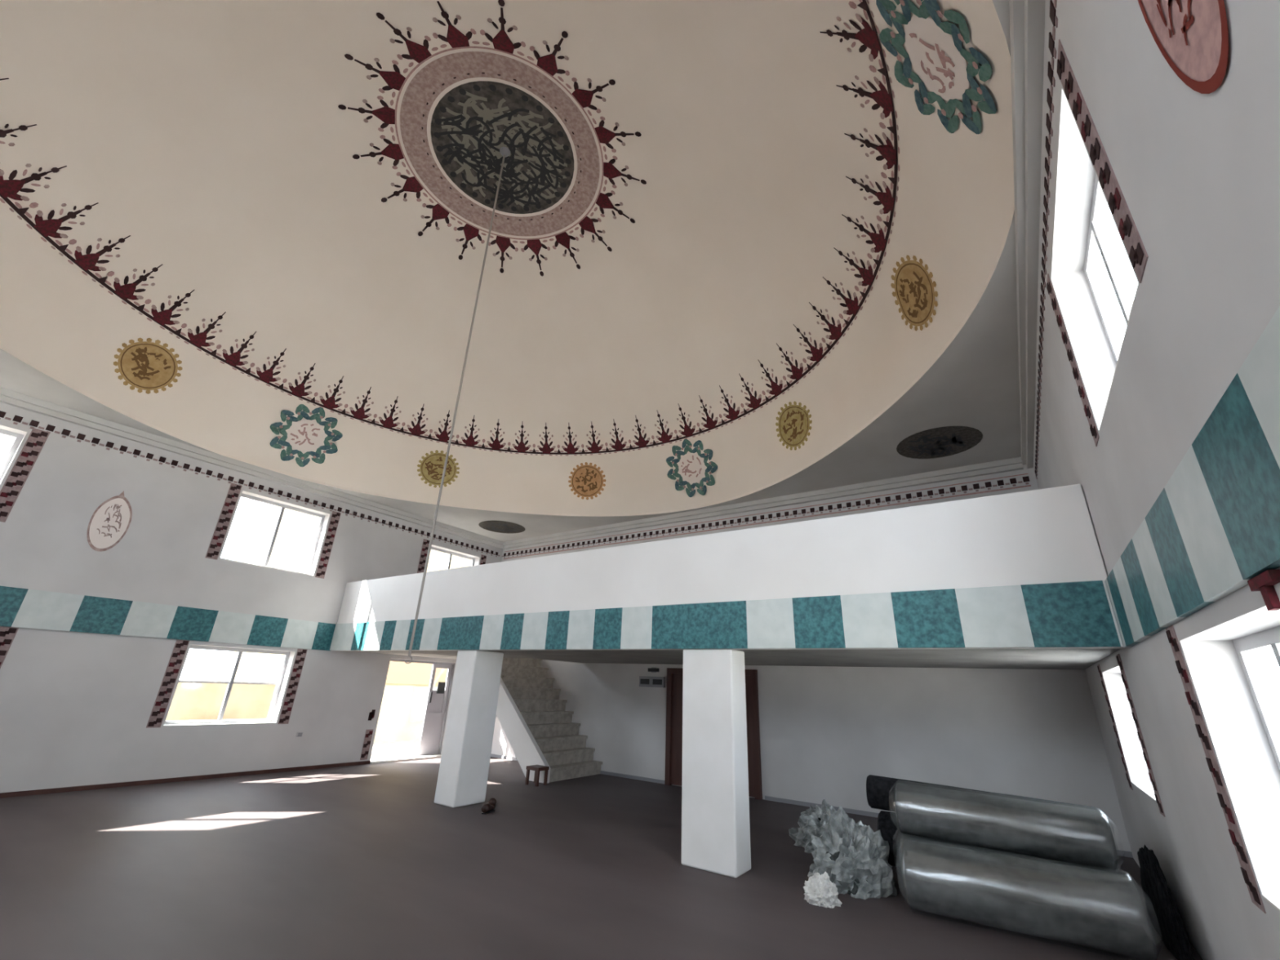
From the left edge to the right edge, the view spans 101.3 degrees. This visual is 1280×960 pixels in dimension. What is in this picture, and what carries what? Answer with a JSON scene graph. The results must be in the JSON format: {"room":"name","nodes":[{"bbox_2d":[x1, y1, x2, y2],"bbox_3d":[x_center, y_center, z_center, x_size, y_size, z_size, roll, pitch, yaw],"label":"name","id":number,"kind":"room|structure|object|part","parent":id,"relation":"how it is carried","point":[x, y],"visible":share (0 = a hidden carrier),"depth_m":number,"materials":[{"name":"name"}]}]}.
{"room":"mosque","nodes":[
{"label":"mosque","id":0,"kind":"room"},
{"bbox_2d":[0,401,502,792],"bbox_3d":[-7.766,2.362,9.525,0.290,5.478,12.722,-12,-26,32],"label":"wall","id":1,"kind":"structure","parent":0,"point":[76,708],"depth_m":8.70,"materials":[{"name":"paint"}]},
{"bbox_2d":[0,428,49,522],"bbox_3d":[-9.882,-0.381,7.137,0.264,1.452,2.118,-12,-26,32],"label":"window","id":2,"kind":"structure","parent":1,"relation":"in","point":[29,453],"depth_m":7.85,"materials":[{"name":"grey"}]},
{"bbox_3d":[-9.970,-0.329,7.181,0.052,1.348,1.680,-12,-26,32],"label":"frame","id":3,"kind":"part","parent":2,"relation":"part of","materials":[{"name":"grey"}]},
{"bbox_2d":[0,586,336,650],"bbox_3d":[-8.826,1.919,7.749,0.035,0.536,8.540,-12,-26,32],"label":"tile band","id":4,"kind":"object","parent":1,"relation":"attached to","point":[20,607],"visible":1,"depth_m":8.68,"materials":[{"name":"tile"}]},
{"bbox_2d":[0,760,370,798],"bbox_3d":[-8.539,4.401,7.390,0.021,0.061,9.922,-12,-26,32],"label":"baseboard","id":5,"kind":"structure","parent":1,"relation":"attached to","point":[26,793],"depth_m":8.51,"materials":[{"name":"brown wood"}]},
{"bbox_2d":[146,639,307,728],"bbox_3d":[-7.429,3.721,9.572,0.264,1.365,2.135,-12,-26,32],"label":"window","id":6,"kind":"structure","parent":1,"relation":"in","point":[172,670],"depth_m":9.52,"materials":[{"name":"grey"}]},
{"bbox_3d":[-7.437,4.331,9.319,0.200,0.010,1.698,-12,-26,32],"label":"sill","id":7,"kind":"part","parent":6,"relation":"part of","materials":[{"name":"stone"}]},
{"bbox_3d":[-7.518,3.760,9.621,0.052,1.286,1.698,-12,-26,32],"label":"frame","id":8,"kind":"part","parent":6,"relation":"part of","materials":[{"name":"grey"}]},
{"bbox_2d":[0,410,499,556],"bbox_3d":[-7.585,0.123,10.283,0.007,0.136,12.632,-12,-26,32],"label":"painted border","id":9,"kind":"structure","parent":1,"relation":"attached to","point":[18,419],"depth_m":9.78,"materials":[{"name":"grey paint"}]},
{"bbox_2d":[0,386,504,549],"bbox_3d":[-7.497,-0.139,10.389,0.131,0.175,12.722,-12,-26,32],"label":"crown molding","id":10,"kind":"structure","parent":1,"relation":"attached to","point":[6,396],"depth_m":9.71,"materials":[{"name":"paint"}]},
{"bbox_2d":[204,482,341,578],"bbox_3d":[-7.329,1.088,10.594,0.264,1.452,2.100,-12,-26,32],"label":"window","id":11,"kind":"structure","parent":1,"relation":"in","point":[217,540],"depth_m":10.59,"materials":[{"name":"grey"}]},
{"bbox_3d":[-7.338,1.738,10.325,0.200,0.010,1.662,-12,-26,32],"label":"sill","id":12,"kind":"part","parent":11,"relation":"part of","materials":[{"name":"stone"}]},
{"bbox_3d":[-7.418,1.139,10.638,0.052,1.348,1.662,-12,-26,32],"label":"frame","id":13,"kind":"part","parent":11,"relation":"part of","materials":[{"name":"grey"}]},
{"bbox_2d":[295,732,302,737],"bbox_3d":[-6.606,4.942,10.182,0.035,0.079,0.105,-12,-26,32],"label":"wall socket","id":14,"kind":"object","parent":1,"relation":"attached to","point":[298,734],"visible":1,"depth_m":10.17,"materials":[{"name":"grey plastic"}]},
{"bbox_2d":[360,658,455,764],"bbox_3d":[-5.332,5.332,12.232,0.368,2.126,2.125,-12,-26,32],"label":"door","id":15,"kind":"structure","parent":1,"relation":"in","point":[431,739],"depth_m":12.70,"materials":[{"name":"grey metal"}]},
{"bbox_3d":[-5.360,5.390,12.382,0.105,2.126,1.890,-12,-26,32],"label":"frame","id":16,"kind":"part","parent":15,"relation":"part of","materials":[{"name":"grey metal"}]},
{"bbox_3d":[-5.096,5.276,12.746,0.052,0.245,0.044,-12,-26,32],"label":"handle","id":17,"kind":"part","parent":15,"relation":"part of","materials":[{"name":"black plastic"}]},
{"bbox_3d":[-4.999,5.209,13.008,0.009,1.024,0.368,-12,-26,32],"label":"glass","id":18,"kind":"part","parent":15,"relation":"part of","materials":[{"name":"glass"}]},
{"bbox_2d":[417,538,486,573],"bbox_3d":[-4.993,2.440,13.755,0.264,1.330,2.013,-12,-26,32],"label":"window","id":19,"kind":"structure","parent":1,"relation":"in","point":[425,544],"depth_m":13.62,"materials":[{"name":"grey"}]},
{"bbox_3d":[-5.082,2.491,13.798,0.052,1.225,1.575,-12,-26,32],"label":"frame","id":20,"kind":"part","parent":19,"relation":"part of","materials":[{"name":"grey"}]},
{"bbox_2d":[0,0,1021,542],"bbox_3d":[-2.357,-1.488,7.167,13.108,0.394,13.282,-12,-26,32],"label":"ceiling","id":21,"kind":"structure","parent":0,"point":[962,409],"depth_m":7.88,"materials":[{"name":"paint"}]},
{"bbox_2d":[0,0,1014,514],"bbox_3d":[-2.308,-3.505,7.906,12.419,4.568,12.419,6,-22,-9],"label":"dome","id":22,"kind":"object","parent":21,"relation":"attached to","point":[726,237],"visible":0.98,"depth_m":7.97,"materials":[{"name":"paint"}]},
{"bbox_2d":[404,146,510,663],"bbox_3d":[-2.384,-1.703,7.197,0.175,7.990,0.175,-12,-26,32],"label":"hanging cable","id":23,"kind":"object","parent":22,"relation":"hanging from","point":[504,152],"visible":1,"depth_m":6.83,"materials":[{"name":"grey plastic"}]},
{"bbox_2d":[0,756,1202,959],"bbox_3d":[-2.583,3.877,5.053,13.108,0.210,13.282,-12,-26,32],"label":"floor","id":24,"kind":"structure","parent":0,"point":[355,862],"depth_m":4.77,"materials":[{"name":"grey carpet"}]},
{"bbox_2d":[434,649,503,807],"bbox_3d":[-2.705,3.893,8.390,0.472,2.194,0.595,-12,-26,32],"label":"pillar","id":25,"kind":"structure","parent":24,"relation":"on","point":[464,762],"depth_m":8.19,"materials":[{"name":"paint"}]},
{"bbox_2d":[481,803,494,813],"bbox_3d":[-2.175,4.692,7.527,0.140,0.116,0.306,0,-22,6],"label":"shoe","id":26,"kind":"object","parent":24,"relation":"on","point":[486,808],"visible":1,"depth_m":7.42,"materials":[{"name":"brown leather"}]},
{"bbox_2d":[487,797,496,806],"bbox_3d":[-2.231,4.843,7.916,0.140,0.116,0.306,9,-22,-15],"label":"shoe","id":27,"kind":"object","parent":24,"relation":"on","point":[492,801],"visible":0.82,"depth_m":7.80,"materials":[{"name":"brown leather"}]},
{"bbox_2d":[524,764,549,786],"bbox_3d":[-1.908,5.465,9.708,0.315,0.298,0.280,-12,-26,32],"label":"step stool","id":28,"kind":"object","parent":24,"relation":"on","point":[536,768],"visible":1,"depth_m":9.67,"materials":[{"name":"brown wood"}]},
{"bbox_3d":[-2.075,5.477,9.683,0.044,0.245,0.044,-12,-26,32],"label":"leg","id":29,"kind":"part","parent":28,"relation":"part of","materials":[{"name":"brown wood"}]},
{"bbox_3d":[-1.952,5.548,9.850,0.044,0.245,0.044,-12,-26,32],"label":"leg","id":30,"kind":"part","parent":28,"relation":"part of","materials":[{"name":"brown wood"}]},
{"bbox_3d":[-1.865,5.432,9.547,0.044,0.245,0.044,-12,-26,32],"label":"leg","id":31,"kind":"part","parent":28,"relation":"part of","materials":[{"name":"brown wood"}]},
{"bbox_3d":[-1.903,5.352,9.753,0.315,0.052,0.280,-12,-26,32],"label":"seat","id":32,"kind":"part","parent":28,"relation":"part of","materials":[{"name":"brown wood"}]},
{"bbox_3d":[-1.742,5.503,9.714,0.044,0.245,0.044,-12,-26,32],"label":"leg","id":33,"kind":"part","parent":28,"relation":"part of","materials":[{"name":"brown wood"}]},
{"bbox_2d":[496,657,602,782],"bbox_3d":[-2.355,4.961,11.653,2.712,2.625,1.712,-12,-26,32],"label":"staircase","id":34,"kind":"structure","parent":24,"relation":"on","point":[536,725],"depth_m":11.07,"materials":[{"name":"beige stone"}]},
{"bbox_2d":[681,648,751,877],"bbox_3d":[0.850,3.088,5.969,0.648,2.194,0.385,-12,-26,32],"label":"pillar","id":35,"kind":"structure","parent":24,"relation":"on","point":[716,825],"depth_m":5.77,"materials":[{"name":"paint"}]},
{"bbox_2d":[788,799,836,853],"bbox_3d":[2.346,4.306,6.577,0.866,0.489,0.868,6,-22,-10],"label":"plastic bundle","id":36,"kind":"object","parent":24,"relation":"on","point":[812,821],"visible":0.49,"depth_m":6.49,"materials":[{"name":"grey plastic"}]},
{"bbox_2d":[803,871,842,907],"bbox_3d":[1.657,3.723,4.799,0.336,0.218,0.352,-12,-26,32],"label":"crumpled paper","id":37,"kind":"object","parent":24,"relation":"on","point":[820,891],"visible":1,"depth_m":4.71,"materials":[{"name":"white paper"}]},
{"bbox_2d":[807,805,897,899],"bbox_3d":[2.103,3.718,5.354,0.850,0.667,0.814,7,-22,-12],"label":"plastic bundle","id":38,"kind":"object","parent":24,"relation":"on","point":[854,856],"visible":0.98,"depth_m":5.10,"materials":[{"name":"grey plastic"}]},
{"bbox_2d":[877,810,1119,873],"bbox_3d":[3.608,3.877,5.438,2.040,0.516,0.535,-11,-25,30],"label":"roll","id":39,"kind":"object","parent":24,"relation":"on","point":[886,820],"visible":0.13,"depth_m":5.72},
{"bbox_2d":[866,774,1097,811],"bbox_3d":[3.437,3.364,5.391,2.031,0.385,0.339,-11,-25,30],"label":"roll","id":40,"kind":"object","parent":39,"relation":"on","point":[880,790],"visible":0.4,"depth_m":5.68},
{"bbox_2d":[897,829,1118,879],"bbox_3d":[3.384,3.653,4.903,1.815,0.555,0.564,-10,-25,29],"label":"roll","id":41,"kind":"object","parent":24,"relation":"on","point":[902,837],"visible":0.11,"depth_m":4.96,"materials":[{"name":"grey plastic"}]},
{"bbox_2d":[893,782,1118,871],"bbox_3d":[3.253,3.135,4.806,1.745,0.512,0.472,-10,-25,28],"label":"roll","id":42,"kind":"object","parent":41,"relation":"on","point":[1081,836],"visible":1,"depth_m":4.63,"materials":[{"name":"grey plastic"}]},
{"bbox_2d":[902,839,1156,959],"bbox_3d":[3.112,3.428,4.361,1.736,0.556,0.565,-10,-25,29],"label":"roll","id":43,"kind":"object","parent":24,"relation":"on","point":[1106,911],"visible":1,"depth_m":4.16,"materials":[{"name":"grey plastic"}]},
{"bbox_2d":[1137,844,1194,959],"bbox_3d":[4.415,3.482,4.475,0.163,0.644,1.606,-12,-26,32],"label":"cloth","id":44,"kind":"object","parent":24,"relation":"on","point":[1162,909],"visible":1,"depth_m":4.16,"materials":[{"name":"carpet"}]},
{"bbox_2d":[490,464,1131,851],"bbox_3d":[1.183,3.336,11.043,13.108,5.478,0.280,-12,-26,32],"label":"wall","id":45,"kind":"structure","parent":0,"point":[1029,733],"depth_m":8.64,"materials":[{"name":"paint"}]},
{"bbox_2d":[639,675,665,687],"bbox_3d":[0.253,4.269,11.099,0.612,0.210,0.079,-12,-26,32],"label":"display box","id":46,"kind":"object","parent":45,"relation":"attached to","point":[644,681],"visible":1,"depth_m":11.06,"materials":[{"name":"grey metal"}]},
{"bbox_3d":[0.103,4.285,11.156,0.228,0.105,0.009,-12,-26,32],"label":"display panel","id":47,"kind":"part","parent":46,"relation":"part of","materials":[{"name":"black plastic"}]},
{"bbox_3d":[0.363,4.230,10.988,0.228,0.105,0.009,-12,-26,32],"label":"display panel","id":48,"kind":"part","parent":46,"relation":"part of","materials":[{"name":"black plastic"}]},
{"bbox_2d":[648,666,658,672],"bbox_3d":[0.288,4.047,11.178,0.245,0.105,0.061,-12,-26,32],"label":"wall sensor","id":49,"kind":"object","parent":45,"relation":"attached to","point":[653,669],"visible":1,"depth_m":11.15,"materials":[{"name":"black plastic"}]},
{"bbox_2d":[664,667,762,799],"bbox_3d":[1.352,4.756,10.068,1.960,2.135,0.096,-12,-26,32],"label":"door","id":50,"kind":"structure","parent":45,"relation":"in","point":[673,731],"depth_m":10.14,"materials":[{"name":"brown wood"}]},
{"bbox_2d":[329,484,1124,669],"bbox_3d":[-0.075,2.458,9.391,12.534,1.409,4.204,-12,-26,32],"label":"gallery","id":51,"kind":"object","parent":45,"relation":"attached to","point":[1015,580],"visible":0.96,"depth_m":5.97,"materials":[{"name":"grey paint"}]},
{"bbox_2d":[502,456,1023,548],"bbox_3d":[1.171,0.804,11.858,12.282,0.175,0.131,-12,-26,32],"label":"crown molding","id":52,"kind":"structure","parent":45,"relation":"attached to","point":[1012,464],"depth_m":10.51,"materials":[{"name":"paint"}]},
{"bbox_2d":[502,473,1031,559],"bbox_3d":[1.159,1.092,11.825,12.458,0.228,0.007,-12,-26,32],"label":"painted border","id":53,"kind":"structure","parent":45,"relation":"attached to","point":[1000,482],"depth_m":10.53,"materials":[{"name":"grey paint"}]},
{"bbox_2d":[490,753,1133,857],"bbox_3d":[0.993,5.805,9.937,12.548,0.061,0.021,-12,-26,32],"label":"baseboard","id":54,"kind":"structure","parent":45,"relation":"attached to","point":[1119,852],"depth_m":8.95,"materials":[{"name":"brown wood"}]},
{"bbox_2d":[1033,0,1279,959],"bbox_3d":[2.824,0.104,2.664,0.288,5.478,12.722,-12,-26,32],"label":"wall","id":55,"kind":"structure","parent":0,"point":[1181,97],"depth_m":2.53,"materials":[{"name":"paint"}]},
{"bbox_2d":[1008,0,1044,468],"bbox_3d":[2.761,-2.325,3.743,0.131,0.175,12.722,-12,-26,32],"label":"crown molding","id":56,"kind":"structure","parent":55,"relation":"attached to","point":[1027,17],"depth_m":3.86,"materials":[{"name":"paint"}]},
{"bbox_2d":[1035,0,1057,479],"bbox_3d":[2.775,-2.086,3.570,0.007,0.136,12.632,-12,-26,32],"label":"painted border","id":57,"kind":"structure","parent":55,"relation":"attached to","point":[1054,19],"depth_m":3.69,"materials":[{"name":"grey paint"}]},
{"bbox_2d":[1046,40,1148,446],"bbox_3d":[2.876,-1.298,3.232,0.264,1.470,2.152,-12,-26,32],"label":"window","id":58,"kind":"structure","parent":55,"relation":"in","point":[1098,236],"depth_m":3.34,"materials":[{"name":"grey"}]},
{"bbox_3d":[2.962,-1.284,3.163,0.052,1.365,1.715,-12,-26,32],"label":"frame","id":59,"kind":"part","parent":58,"relation":"part of","materials":[{"name":"grey"}]},
{"bbox_3d":[2.830,-0.632,2.983,0.200,0.010,1.715,-12,-26,32],"label":"sill","id":60,"kind":"part","parent":58,"relation":"part of","materials":[{"name":"paint"}]},
{"bbox_2d":[1097,653,1165,817],"bbox_3d":[4.856,2.400,5.073,0.264,1.242,1.872,-12,-26,32],"label":"window","id":61,"kind":"structure","parent":55,"relation":"in","point":[1151,790],"depth_m":4.64,"materials":[{"name":"grey"}]},
{"bbox_3d":[4.817,2.911,4.885,0.200,0.010,1.435,-12,-26,32],"label":"sill","id":62,"kind":"part","parent":61,"relation":"part of","materials":[{"name":"paint"}]},
{"bbox_2d":[1104,306,1279,648],"bbox_3d":[1.510,-0.285,1.052,0.035,0.536,8.540,-12,-26,32],"label":"tile band","id":63,"kind":"object","parent":55,"relation":"attached to","point":[1214,526],"visible":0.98,"depth_m":1.98,"materials":[{"name":"teal tile"}]},
{"bbox_2d":[1165,625,1279,913],"bbox_3d":[2.578,1.122,1.976,0.264,1.312,2.100,-12,-26,32],"label":"window","id":64,"kind":"structure","parent":55,"relation":"in","point":[1246,647],"depth_m":2.64,"materials":[{"name":"grey"}]},
{"bbox_3d":[2.665,1.111,1.917,0.052,1.155,1.662,-12,-26,32],"label":"frame","id":65,"kind":"part","parent":64,"relation":"part of","materials":[{"name":"grey"}]},
{"bbox_3d":[2.537,1.666,1.775,0.200,0.010,1.662,-12,-26,32],"label":"sill","id":66,"kind":"part","parent":64,"relation":"part of","materials":[{"name":"stone"}]},
{"bbox_2d":[1247,568,1279,610],"bbox_3d":[2.121,0.377,1.768,0.026,0.112,0.210,-12,-26,32],"label":"wall bracket","id":67,"kind":"object","parent":55,"relation":"attached to","point":[1264,582],"visible":1,"depth_m":1.76,"materials":[{"name":"red paint"}]},
{"label":"outside","id":68,"kind":"structure","parent":0,"visible":0},
{"bbox_2d":[370,739,419,759],"bbox_3d":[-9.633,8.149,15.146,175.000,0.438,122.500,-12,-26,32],"label":"ground","id":69,"kind":"structure","parent":68,"point":[384,749],"depth_m":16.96,"materials":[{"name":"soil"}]},
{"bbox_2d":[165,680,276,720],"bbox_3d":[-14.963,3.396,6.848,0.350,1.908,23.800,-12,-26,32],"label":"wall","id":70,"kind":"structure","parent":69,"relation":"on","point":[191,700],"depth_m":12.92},
{"bbox_2d":[222,506,471,742],"bbox_3d":[-10.298,7.292,27.381,10.605,10.062,14.350,-12,-26,32],"label":"house","id":71,"kind":"structure","parent":69,"relation":"on","point":[401,717],"depth_m":21.57,"materials":[{"name":"white"}]}
]}

